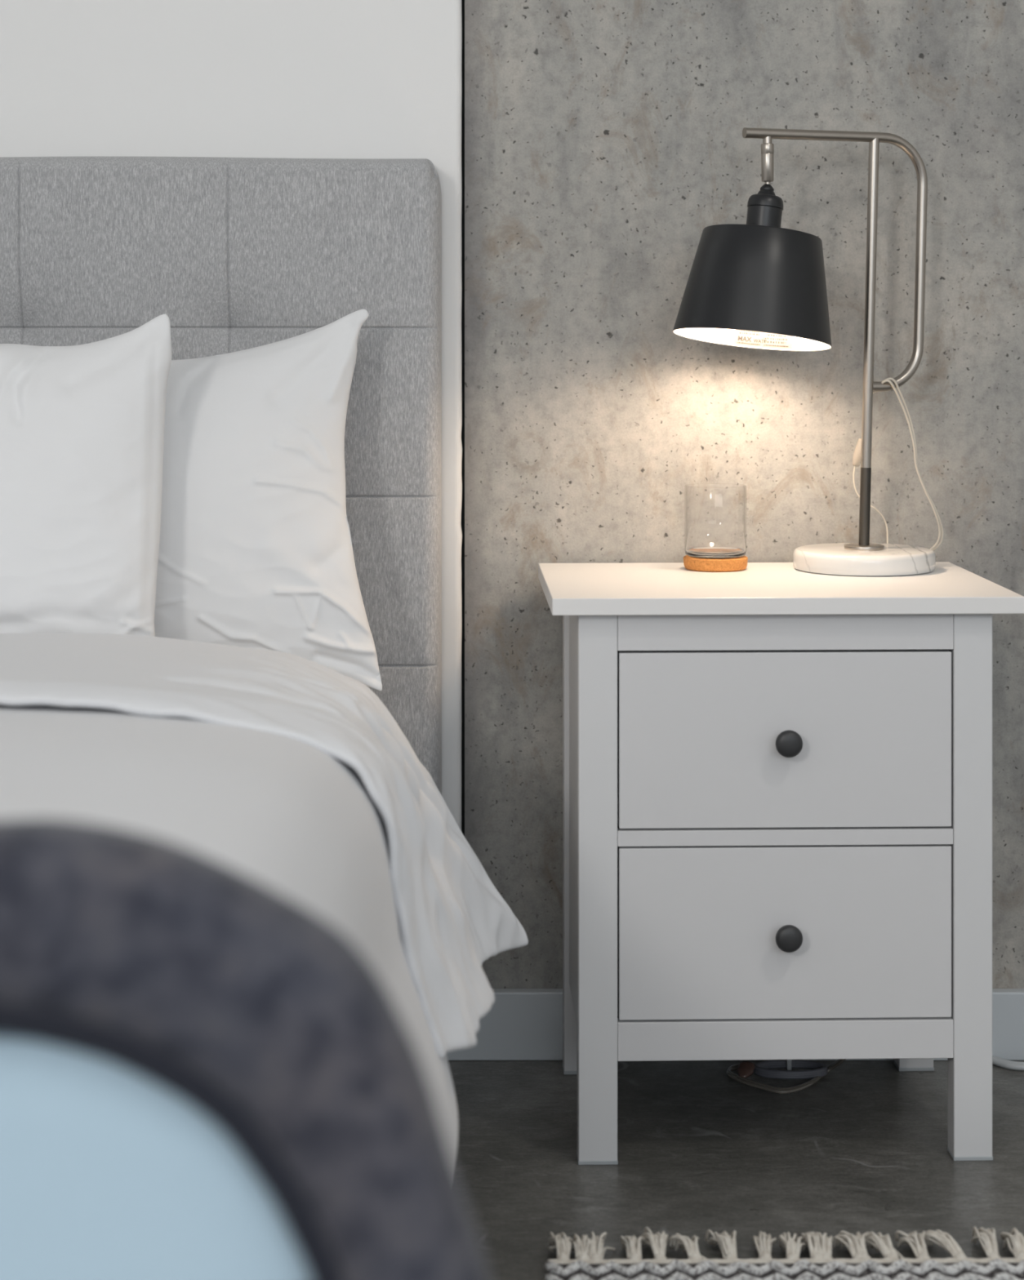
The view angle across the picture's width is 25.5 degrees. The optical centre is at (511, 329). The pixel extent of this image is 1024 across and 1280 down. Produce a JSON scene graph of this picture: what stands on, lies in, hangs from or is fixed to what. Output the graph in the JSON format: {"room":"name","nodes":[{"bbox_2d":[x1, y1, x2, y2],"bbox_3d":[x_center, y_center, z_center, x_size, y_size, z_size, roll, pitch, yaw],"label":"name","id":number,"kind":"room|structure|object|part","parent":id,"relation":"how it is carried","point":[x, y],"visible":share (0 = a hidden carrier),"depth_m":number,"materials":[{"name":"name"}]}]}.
{"room":"bedroom","nodes":[
{"label":"bedroom","id":0,"kind":"room"},
{"bbox_2d":[0,0,462,831],"bbox_3d":[-1.383,-0.433,3.083,2.634,2.800,0.158,0,0,0],"label":"wall","id":1,"kind":"structure","parent":0,"point":[357,79],"depth_m":3.00,"materials":[{"name":"white paint"}]},
{"bbox_2d":[461,0,464,836],"bbox_3d":[-0.065,-0.433,3.028,0.005,2.800,0.008,0,0,0],"label":"trim","id":2,"kind":"structure","parent":1,"relation":"attached to","point":[462,1],"depth_m":3.02,"materials":[{"name":"black"}]},
{"bbox_2d":[448,1060,1023,1279],"bbox_3d":[-0.100,1.027,0.037,5.200,0.120,6.250,0,0,0],"label":"floor","id":3,"kind":"structure","parent":0,"point":[862,1148],"depth_m":2.62,"materials":[{"name":"concrete"}]},
{"bbox_2d":[0,156,441,795],"bbox_3d":[-0.896,0.371,2.030,1.607,1.191,1.936,0,0,0],"label":"headboard","id":4,"kind":"object","parent":3,"relation":"on","point":[238,254],"visible":0.34,"depth_m":2.91,"materials":[{"name":"fabric"}]},
{"bbox_3d":[-0.885,0.564,1.994,1.400,0.254,1.795,0,0,0],"label":"mattress","id":5,"kind":"object","parent":4,"relation":"on","visible":0},
{"bbox_2d":[0,313,171,636],"bbox_3d":[-0.749,0.187,2.606,0.694,0.442,0.169,0,0,0],"label":"pillow","id":6,"kind":"object","parent":5,"relation":"on","point":[82,426],"visible":0.88,"depth_m":2.59,"materials":[{"name":"white fabric"}]},
{"bbox_2d":[0,632,528,1168],"bbox_3d":[-0.885,0.557,1.852,1.806,0.472,1.332,0,0,0],"label":"duvet","id":7,"kind":"object","parent":5,"relation":"on","point":[286,771],"visible":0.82,"depth_m":2.09,"materials":[{"name":"white fabric"}]},
{"bbox_2d":[154,309,382,691],"bbox_3d":[-0.532,0.199,2.756,0.754,0.470,0.179,0,0,0],"label":"pillow","id":8,"kind":"object","parent":5,"relation":"on","point":[255,549],"visible":0.46,"depth_m":2.72,"materials":[{"name":"white fabric"}]},
{"bbox_2d":[0,817,490,1279],"bbox_3d":[-0.238,0.603,0.855,0.470,0.729,0.550,0,0,0],"label":"accent chair","id":9,"kind":"object","parent":3,"relation":"on","point":[203,1077],"visible":1,"depth_m":1.06,"materials":[{"name":"fabric"}]},
{"bbox_2d":[537,561,1023,1164],"bbox_3d":[0.314,0.638,2.801,0.547,0.658,0.401,0,0,-2],"label":"nightstand","id":10,"kind":"object","parent":3,"relation":"on","point":[777,777],"visible":1,"depth_m":2.63,"materials":[{"name":"white paint"}]},
{"bbox_3d":[0.090,0.646,2.955,0.045,0.634,0.034,0,0,-2],"label":"leg","id":11,"kind":"part","parent":10,"relation":"part of","materials":[{"name":"white paint"}]},
{"bbox_3d":[0.083,0.588,2.796,0.010,0.519,0.284,0,0,-2],"label":"panel","id":12,"kind":"part","parent":10,"relation":"part of","materials":[{"name":"white paint"}]},
{"bbox_3d":[0.099,0.646,2.638,0.045,0.634,0.034,0,0,-2],"label":"leg","id":13,"kind":"part","parent":10,"relation":"part of","materials":[{"name":"white paint"}]},
{"bbox_3d":[0.313,0.840,2.814,0.448,0.006,0.304,0,0,-2],"label":"panel","id":14,"kind":"part","parent":10,"relation":"part of","materials":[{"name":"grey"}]},
{"bbox_2d":[683,555,747,572],"bbox_3d":[0.262,0.301,2.918,0.083,0.016,0.083,0,0,0],"label":"cork coaster","id":15,"kind":"object","parent":10,"relation":"on","point":[690,563],"visible":0.86,"depth_m":2.88,"materials":[{"name":"orange wood"}]},
{"bbox_2d":[684,483,746,559],"bbox_3d":[0.262,0.247,2.918,0.079,0.092,0.079,0,0,0],"label":"drinking glass","id":16,"kind":"object","parent":15,"relation":"on","point":[708,553],"visible":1,"depth_m":2.90,"materials":[{"name":"clear glass"}]},
{"bbox_3d":[0.318,0.701,2.638,0.388,0.199,0.018,0,0,-2],"label":"drawer","id":17,"kind":"part","parent":10,"relation":"part of","materials":[{"name":"white paint"}]},
{"bbox_3d":[0.318,0.477,2.638,0.388,0.204,0.018,0,0,-2],"label":"drawer","id":18,"kind":"part","parent":10,"relation":"part of","materials":[{"name":"white paint"}]},
{"bbox_3d":[0.318,0.350,2.637,0.391,0.044,0.019,0,0,-2],"label":"rail","id":19,"kind":"part","parent":10,"relation":"part of","materials":[{"name":"white paint"}]},
{"bbox_3d":[0.318,0.590,2.638,0.391,0.018,0.019,0,0,-2],"label":"rail","id":20,"kind":"part","parent":10,"relation":"part of","materials":[{"name":"white paint"}]},
{"bbox_3d":[0.318,0.825,2.637,0.391,0.044,0.019,0,0,-2],"label":"rail","id":21,"kind":"part","parent":10,"relation":"part of","materials":[{"name":"white paint"}]},
{"bbox_3d":[0.319,0.702,2.615,0.032,0.032,0.029,0,0,-2],"label":"knob","id":22,"kind":"part","parent":10,"relation":"part of","materials":[{"name":"grey metal"}]},
{"bbox_3d":[0.319,0.477,2.615,0.032,0.032,0.029,0,0,-2],"label":"knob","id":23,"kind":"part","parent":10,"relation":"part of","materials":[{"name":"grey metal"}]},
{"bbox_2d":[672,127,943,576],"bbox_3d":[0.391,0.027,2.880,0.392,0.563,0.199,0,0,-22],"label":"table lamp","id":24,"kind":"object","parent":10,"relation":"on","point":[759,283],"visible":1,"depth_m":2.84,"materials":[{"name":"black metal"}]},
{"bbox_3d":[0.301,-0.052,2.843,0.198,0.158,0.198,0,0,0],"label":"lamp shade","id":25,"kind":"part","parent":24,"relation":"part of","materials":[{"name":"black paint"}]},
{"bbox_2d":[736,329,788,346],"bbox_3d":[0.325,0.011,2.934,0.067,0.022,0.006,0,0,15],"label":"print","id":26,"kind":"object","parent":24,"relation":"on","point":[744,338],"depth_m":2.94,"materials":[{"name":"orange"}]},
{"bbox_2d":[746,183,782,227],"bbox_3d":[0.319,-0.149,2.859,0.048,0.069,0.048,0,0,0],"label":"socket","id":27,"kind":"object","parent":24,"relation":"attached to","point":[765,208],"depth_m":2.84,"materials":[{"name":"black metal"}]},
{"bbox_3d":[0.323,-0.212,2.863,0.016,0.064,0.016,0,0,0],"label":"stem","id":28,"kind":"part","parent":24,"relation":"part of","materials":[{"name":"silver metal"}]},
{"bbox_3d":[0.416,-0.087,2.898,0.263,0.335,0.016,0,0,-20],"label":"arm","id":29,"kind":"part","parent":24,"relation":"part of","materials":[{"name":"silver metal"}]},
{"bbox_2d":[852,438,861,466],"bbox_3d":[0.455,0.161,2.970,0.017,0.037,0.009,0,0,0],"label":"switch","id":30,"kind":"object","parent":24,"relation":"attached to","point":[856,459],"depth_m":2.97,"materials":[{"name":"beige plastic"}]},
{"bbox_3d":[0.453,0.280,2.915,0.051,0.006,0.051,0,0,0],"label":"plate","id":31,"kind":"part","parent":24,"relation":"part of","materials":[{"name":"silver metal"}]},
{"bbox_3d":[0.510,0.180,2.965,0.105,0.237,0.070,0,0,-28],"label":"cord","id":32,"kind":"part","parent":24,"relation":"part of","materials":[{"name":"beige plastic"}]},
{"bbox_3d":[0.527,0.646,2.969,0.045,0.634,0.034,0,0,-2],"label":"leg","id":33,"kind":"part","parent":10,"relation":"part of","materials":[{"name":"white paint"}]},
{"bbox_3d":[0.536,0.646,2.651,0.045,0.634,0.034,0,0,-2],"label":"leg","id":34,"kind":"part","parent":10,"relation":"part of","materials":[{"name":"white paint"}]},
{"bbox_2d":[543,1226,1023,1279],"bbox_3d":[0.647,0.953,1.535,1.220,0.027,1.738,0,0,0],"label":"rug","id":35,"kind":"object","parent":3,"relation":"on","point":[821,1265],"visible":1,"depth_m":2.33,"materials":[{"name":"fabric"}]},
{"bbox_2d":[725,1058,845,1093],"bbox_3d":[0.367,0.938,2.908,0.179,0.058,0.103,0,0,0],"label":"power cord","id":36,"kind":"object","parent":3,"relation":"on","point":[744,1069],"visible":0.84,"depth_m":2.90,"materials":[{"name":"beige plastic"}]},
{"bbox_2d":[753,1059,827,1079],"bbox_3d":[0.360,0.957,2.932,0.096,0.017,0.050,0,0,0],"label":"cable coil","id":37,"kind":"object","parent":3,"relation":"on","point":[763,1068],"visible":0.98,"depth_m":2.92,"materials":[{"name":"grey plastic"}]},
{"bbox_2d":[992,1055,1023,1071],"bbox_3d":[0.704,0.962,2.954,0.260,0.008,0.052,0,0,27],"label":"cable","id":38,"kind":"object","parent":3,"relation":"on","point":[1009,1064],"visible":0.51,"depth_m":2.96,"materials":[{"name":"grey plastic"}]},
{"bbox_2d":[464,0,1023,988],"bbox_3d":[1.218,-0.433,3.087,2.563,2.800,0.150,0,0,0],"label":"wall","id":39,"kind":"structure","parent":0,"point":[603,139],"depth_m":3.01,"materials":[{"name":"grey concrete"}]},
{"bbox_2d":[445,988,1023,1060],"bbox_3d":[-0.100,0.921,3.002,5.200,0.090,0.020,0,0,0],"label":"baseboard","id":40,"kind":"structure","parent":39,"relation":"attached to","point":[521,1024],"depth_m":2.99,"materials":[{"name":"white paint"}]}
]}

